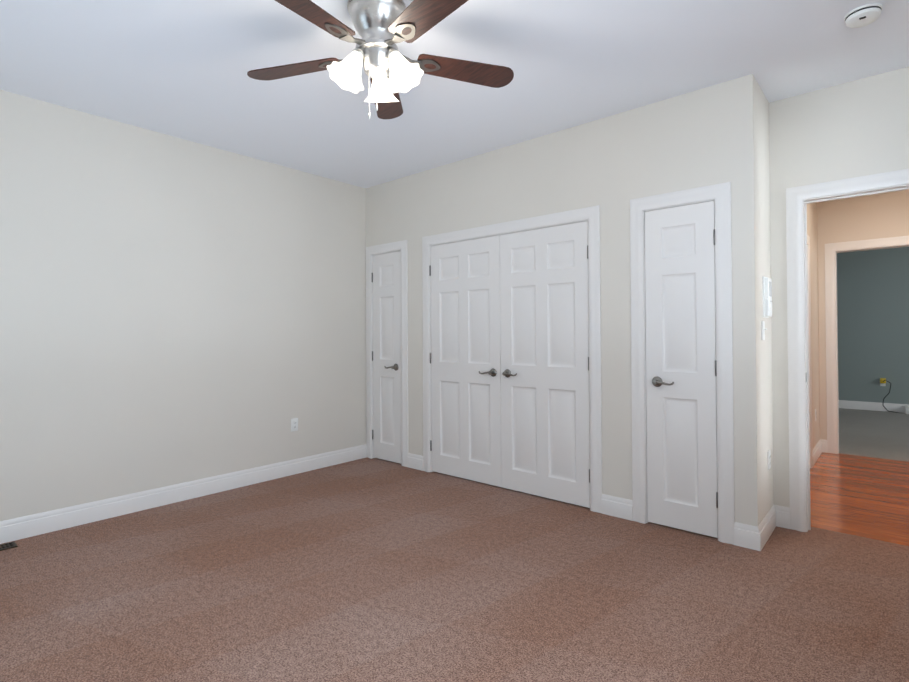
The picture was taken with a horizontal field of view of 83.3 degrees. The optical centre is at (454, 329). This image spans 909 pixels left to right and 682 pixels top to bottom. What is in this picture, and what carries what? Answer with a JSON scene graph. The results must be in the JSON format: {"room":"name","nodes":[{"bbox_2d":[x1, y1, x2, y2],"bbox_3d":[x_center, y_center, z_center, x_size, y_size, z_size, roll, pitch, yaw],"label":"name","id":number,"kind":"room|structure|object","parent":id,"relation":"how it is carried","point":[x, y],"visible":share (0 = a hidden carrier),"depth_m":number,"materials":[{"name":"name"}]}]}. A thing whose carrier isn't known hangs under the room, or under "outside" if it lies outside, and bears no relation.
{"room":"empty bedroom","nodes":[
{"label":"empty bedroom","id":0,"kind":"room"},
{"bbox_2d":[0,90,365,520],"bbox_3d":[-1.972,-0.076,4.068,0.115,2.740,4.799,-1,-1,41],"label":"wall","id":1,"kind":"structure","parent":0,"point":[174,310],"depth_m":3.76,"materials":[{"name":"beige paint"}]},
{"bbox_2d":[0,444,366,543],"bbox_3d":[-2.139,1.226,3.752,0.016,0.131,3.824,-1,-1,41],"label":"baseboard","id":2,"kind":"structure","parent":1,"relation":"attached to","point":[23,527],"depth_m":3.73,"materials":[{"name":"white paint"}]},
{"bbox_2d":[291,418,297,431],"bbox_3d":[-1.432,0.857,4.581,0.010,0.115,0.070,-1,-1,41],"label":"outlet","id":3,"kind":"object","parent":1,"relation":"attached to","point":[294,424],"visible":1,"depth_m":4.58,"materials":[{"name":"white plastic"}]},
{"bbox_2d":[0,457,908,681],"bbox_3d":[-0.082,1.307,2.427,5.090,0.080,4.799,-1,-1,41],"label":"floor","id":4,"kind":"structure","parent":0,"point":[366,569],"depth_m":2.44,"materials":[{"name":"brown carpet"}]},
{"bbox_2d":[0,541,17,550],"bbox_3d":[-2.731,1.283,2.926,0.100,0.007,0.340,-1,-1,41],"label":"floor vent","id":5,"kind":"object","parent":4,"relation":"in","point":[9,545],"visible":0.98,"depth_m":3.02,"materials":[{"name":"brown metal"}]},
{"bbox_2d":[0,0,908,187],"bbox_3d":[2.891,-1.521,4.123,7.430,0.100,11.230,-1,-1,41],"label":"ceiling","id":6,"kind":"structure","parent":0,"point":[178,68],"depth_m":2.84,"materials":[{"name":"white paint"}]},
{"bbox_2d":[247,0,513,118],"bbox_3d":[-0.361,-1.211,2.297,1.299,0.523,1.282,-1,-1,41],"label":"ceiling fan","id":7,"kind":"object","parent":6,"relation":"hanging from","point":[382,27],"visible":1,"depth_m":2.28,"materials":[{"name":"brown wood"}]},
{"bbox_2d":[844,3,882,27],"bbox_3d":[1.917,-1.462,2.400,0.142,0.042,0.142,-1,-1,41],"label":"smoke detector","id":8,"kind":"object","parent":6,"relation":"attached to","point":[863,16],"visible":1,"depth_m":2.37,"materials":[{"name":"white plastic"}]},
{"bbox_2d":[366,74,761,526],"bbox_3d":[0.452,-0.088,4.123,3.480,2.740,0.115,-1,-1,41],"label":"wall","id":9,"kind":"structure","parent":0,"point":[612,166],"depth_m":3.48,"materials":[{"name":"beige paint"}]},
{"bbox_2d":[366,240,407,466],"bbox_3d":[-0.634,0.229,5.048,0.602,2.136,0.134,-1,-1,41],"label":"door frame","id":10,"kind":"structure","parent":9,"relation":"attached to","point":[397,246],"depth_m":4.93,"materials":[{"name":"white paint"}]},
{"bbox_2d":[373,251,400,463],"bbox_3d":[-0.652,0.270,5.027,0.414,2.030,0.035,-1,-1,41],"label":"closet door","id":11,"kind":"structure","parent":9,"relation":"in","point":[387,353],"depth_m":5.02,"materials":[{"name":"white paint"}]},
{"bbox_2d":[384,364,398,370],"bbox_3d":[-0.611,0.366,4.931,0.152,0.068,0.056,-1,-1,41],"label":"door handle","id":12,"kind":"object","parent":11,"relation":"attached to","point":[395,367],"depth_m":4.91,"materials":[{"name":"silver metal"}]},
{"bbox_2d":[431,221,589,507],"bbox_3d":[0.381,0.255,4.134,1.536,2.030,0.035,-1,-1,41],"label":"closet double door","id":13,"kind":"structure","parent":9,"relation":"in","point":[516,302],"depth_m":4.04,"materials":[{"name":"white paint"}]},
{"bbox_2d":[479,368,516,377],"bbox_3d":[0.352,0.352,4.098,0.376,0.068,0.056,-1,-1,41],"label":"door handle","id":14,"kind":"object","parent":13,"relation":"attached to","point":[492,372],"depth_m":4.12,"materials":[{"name":"silver metal"}]},
{"bbox_2d":[429,245,589,482],"bbox_3d":[0.372,0.252,4.123,1.555,1.676,0.030,-1,-1,41],"label":"closet double hinges","id":15,"kind":"object","parent":13,"relation":"attached to","point":[430,360],"visible":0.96,"depth_m":4.61,"materials":[{"name":"silver metal"}]},
{"bbox_2d":[422,205,601,512],"bbox_3d":[0.399,0.215,4.155,1.724,2.136,0.134,-1,-1,41],"label":"door frame","id":16,"kind":"structure","parent":9,"relation":"attached to","point":[591,215],"depth_m":3.64,"materials":[{"name":"white paint"}]},
{"bbox_2d":[645,201,717,537],"bbox_3d":[1.427,0.241,3.230,0.419,2.030,0.035,-1,-1,41],"label":"closet door","id":17,"kind":"structure","parent":9,"relation":"in","point":[681,412],"depth_m":3.21,"materials":[{"name":"white paint"}]},
{"bbox_2d":[652,376,673,386],"bbox_3d":[1.325,0.339,3.257,0.152,0.068,0.056,-1,-1,41],"label":"door handle","id":18,"kind":"object","parent":17,"relation":"attached to","point":[657,381],"depth_m":3.27,"materials":[{"name":"silver metal"}]},
{"bbox_2d":[713,229,717,507],"bbox_3d":[1.578,0.235,3.081,0.013,1.676,0.030,-1,-1,41],"label":"closet right hinges","id":19,"kind":"object","parent":17,"relation":"attached to","point":[715,375],"visible":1,"depth_m":3.07,"materials":[{"name":"silver metal"}]},
{"bbox_2d":[630,182,734,544],"bbox_3d":[1.444,0.200,3.252,0.607,2.136,0.134,-1,-1,41],"label":"trim","id":20,"kind":"structure","parent":9,"relation":"attached to","point":[719,195],"depth_m":3.07,"materials":[{"name":"white paint"}]},
{"bbox_2d":[757,82,819,519],"bbox_3d":[2.760,-0.099,4.221,0.115,2.740,3.051,-1,-1,41],"label":"wall","id":21,"kind":"structure","parent":0,"point":[765,271],"depth_m":3.23,"materials":[{"name":"beige paint"}]},
{"bbox_2d":[761,321,766,339],"bbox_3d":[1.872,0.009,3.085,0.024,0.115,0.070,-1,-1,41],"label":"light switch","id":22,"kind":"object","parent":21,"relation":"attached to","point":[763,329],"visible":0.98,"depth_m":3.08,"materials":[{"name":"white plastic"}]},
{"bbox_2d":[748,505,783,550],"bbox_3d":[1.895,1.199,3.110,0.060,0.131,0.512,-1,-1,41],"label":"baseboard","id":23,"kind":"structure","parent":21,"relation":"attached to","point":[758,536],"depth_m":3.04,"materials":[{"name":"white paint"}]},
{"bbox_2d":[762,276,771,317],"bbox_3d":[1.927,-0.196,3.145,0.033,0.250,0.130,-1,-1,41],"label":"thermostat","id":24,"kind":"object","parent":21,"relation":"attached to","point":[767,297],"visible":1,"depth_m":3.10,"materials":[{"name":"white plastic"}]},
{"bbox_2d":[767,450,770,469],"bbox_3d":[1.966,0.815,3.191,0.010,0.115,0.070,-1,-1,41],"label":"outlet","id":25,"kind":"object","parent":21,"relation":"attached to","point":[769,458],"visible":0.98,"depth_m":3.18,"materials":[{"name":"white plastic"}]},
{"bbox_2d":[807,234,812,467],"bbox_3d":[2.962,0.204,4.435,0.134,2.136,0.942,-1,-1,41],"label":"door frame","id":26,"kind":"structure","parent":21,"relation":"attached to","point":[809,349],"depth_m":4.69,"materials":[{"name":"white paint"}]},
{"bbox_2d":[813,439,824,465],"bbox_3d":[3.571,1.209,5.027,0.030,0.131,0.759,-1,-1,41],"label":"baseboard","id":27,"kind":"structure","parent":21,"relation":"attached to","point":[820,447],"depth_m":5.08,"materials":[{"name":"white paint"}]},
{"bbox_2d":[769,67,908,507],"bbox_3d":[2.825,-0.115,2.728,1.935,2.740,0.115,-1,-1,41],"label":"wall","id":28,"kind":"structure","parent":0,"point":[855,128],"depth_m":3.17,"materials":[{"name":"beige paint"}]},
{"bbox_2d":[786,169,908,531],"bbox_3d":[2.537,0.179,2.975,0.992,2.161,0.152,-1,-1,41],"label":"door frame","id":29,"kind":"structure","parent":28,"relation":"attached to","point":[799,199],"depth_m":3.21,"materials":[{"name":"white paint"}]},
{"bbox_2d":[810,452,908,545],"bbox_3d":[3.676,1.303,3.778,2.050,0.078,2.590,-1,-1,41],"label":"floor","id":30,"kind":"structure","parent":0,"point":[863,496],"depth_m":3.87,"materials":[{"name":"brown wood"}]},
{"bbox_2d":[817,189,908,439],"bbox_3d":[4.611,-0.104,4.714,5.630,2.740,0.115,-1,-1,41],"label":"wall","id":31,"kind":"structure","parent":0,"point":[877,216],"depth_m":5.18,"materials":[{"name":"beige paint"}]},
{"bbox_2d":[825,236,908,453],"bbox_3d":[4.260,0.191,5.015,0.992,2.161,0.152,-1,-1,41],"label":"door frame","id":32,"kind":"structure","parent":31,"relation":"attached to","point":[832,250],"depth_m":5.25,"materials":[{"name":"white paint"}]},
{"bbox_2d":[837,247,908,403],"bbox_3d":[7.213,-0.086,7.724,5.630,2.740,0.115,-1,-1,41],"label":"wall","id":33,"kind":"structure","parent":0,"point":[873,312],"depth_m":8.10,"materials":[{"name":"paint"}]},
{"bbox_2d":[839,400,908,412],"bbox_3d":[7.178,1.218,7.662,5.400,0.131,0.016,-1,-1,41],"label":"baseboard","id":34,"kind":"structure","parent":33,"relation":"attached to","point":[875,406],"depth_m":8.12,"materials":[{"name":"white paint"}]},
{"bbox_2d":[839,408,908,461],"bbox_3d":[5.932,1.315,6.220,5.630,0.080,4.055,-1,-1,41],"label":"floor","id":35,"kind":"structure","parent":0,"point":[876,434],"depth_m":6.22,"materials":[{"name":"grey carpet"}]},
{"bbox_2d":[905,405,908,413],"bbox_3d":[6.950,1.225,7.750,0.180,0.120,0.140,-1,-1,41],"label":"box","id":36,"kind":"object","parent":35,"relation":"on","point":[906,409],"visible":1,"depth_m":7.75,"materials":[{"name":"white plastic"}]},
{"bbox_3d":[6.739,0.839,8.047,0.070,0.115,0.010,-1,-1,41],"label":"outlet","id":37,"kind":"object","parent":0,"visible":0},
{"bbox_2d":[880,378,897,412],"bbox_3d":[6.749,1.025,7.941,0.211,0.514,0.136,-1,-1,41],"label":"cord","id":38,"kind":"object","parent":37,"relation":"attached to","point":[883,380],"visible":1,"depth_m":7.98,"materials":[{"name":"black plastic"}]}
]}

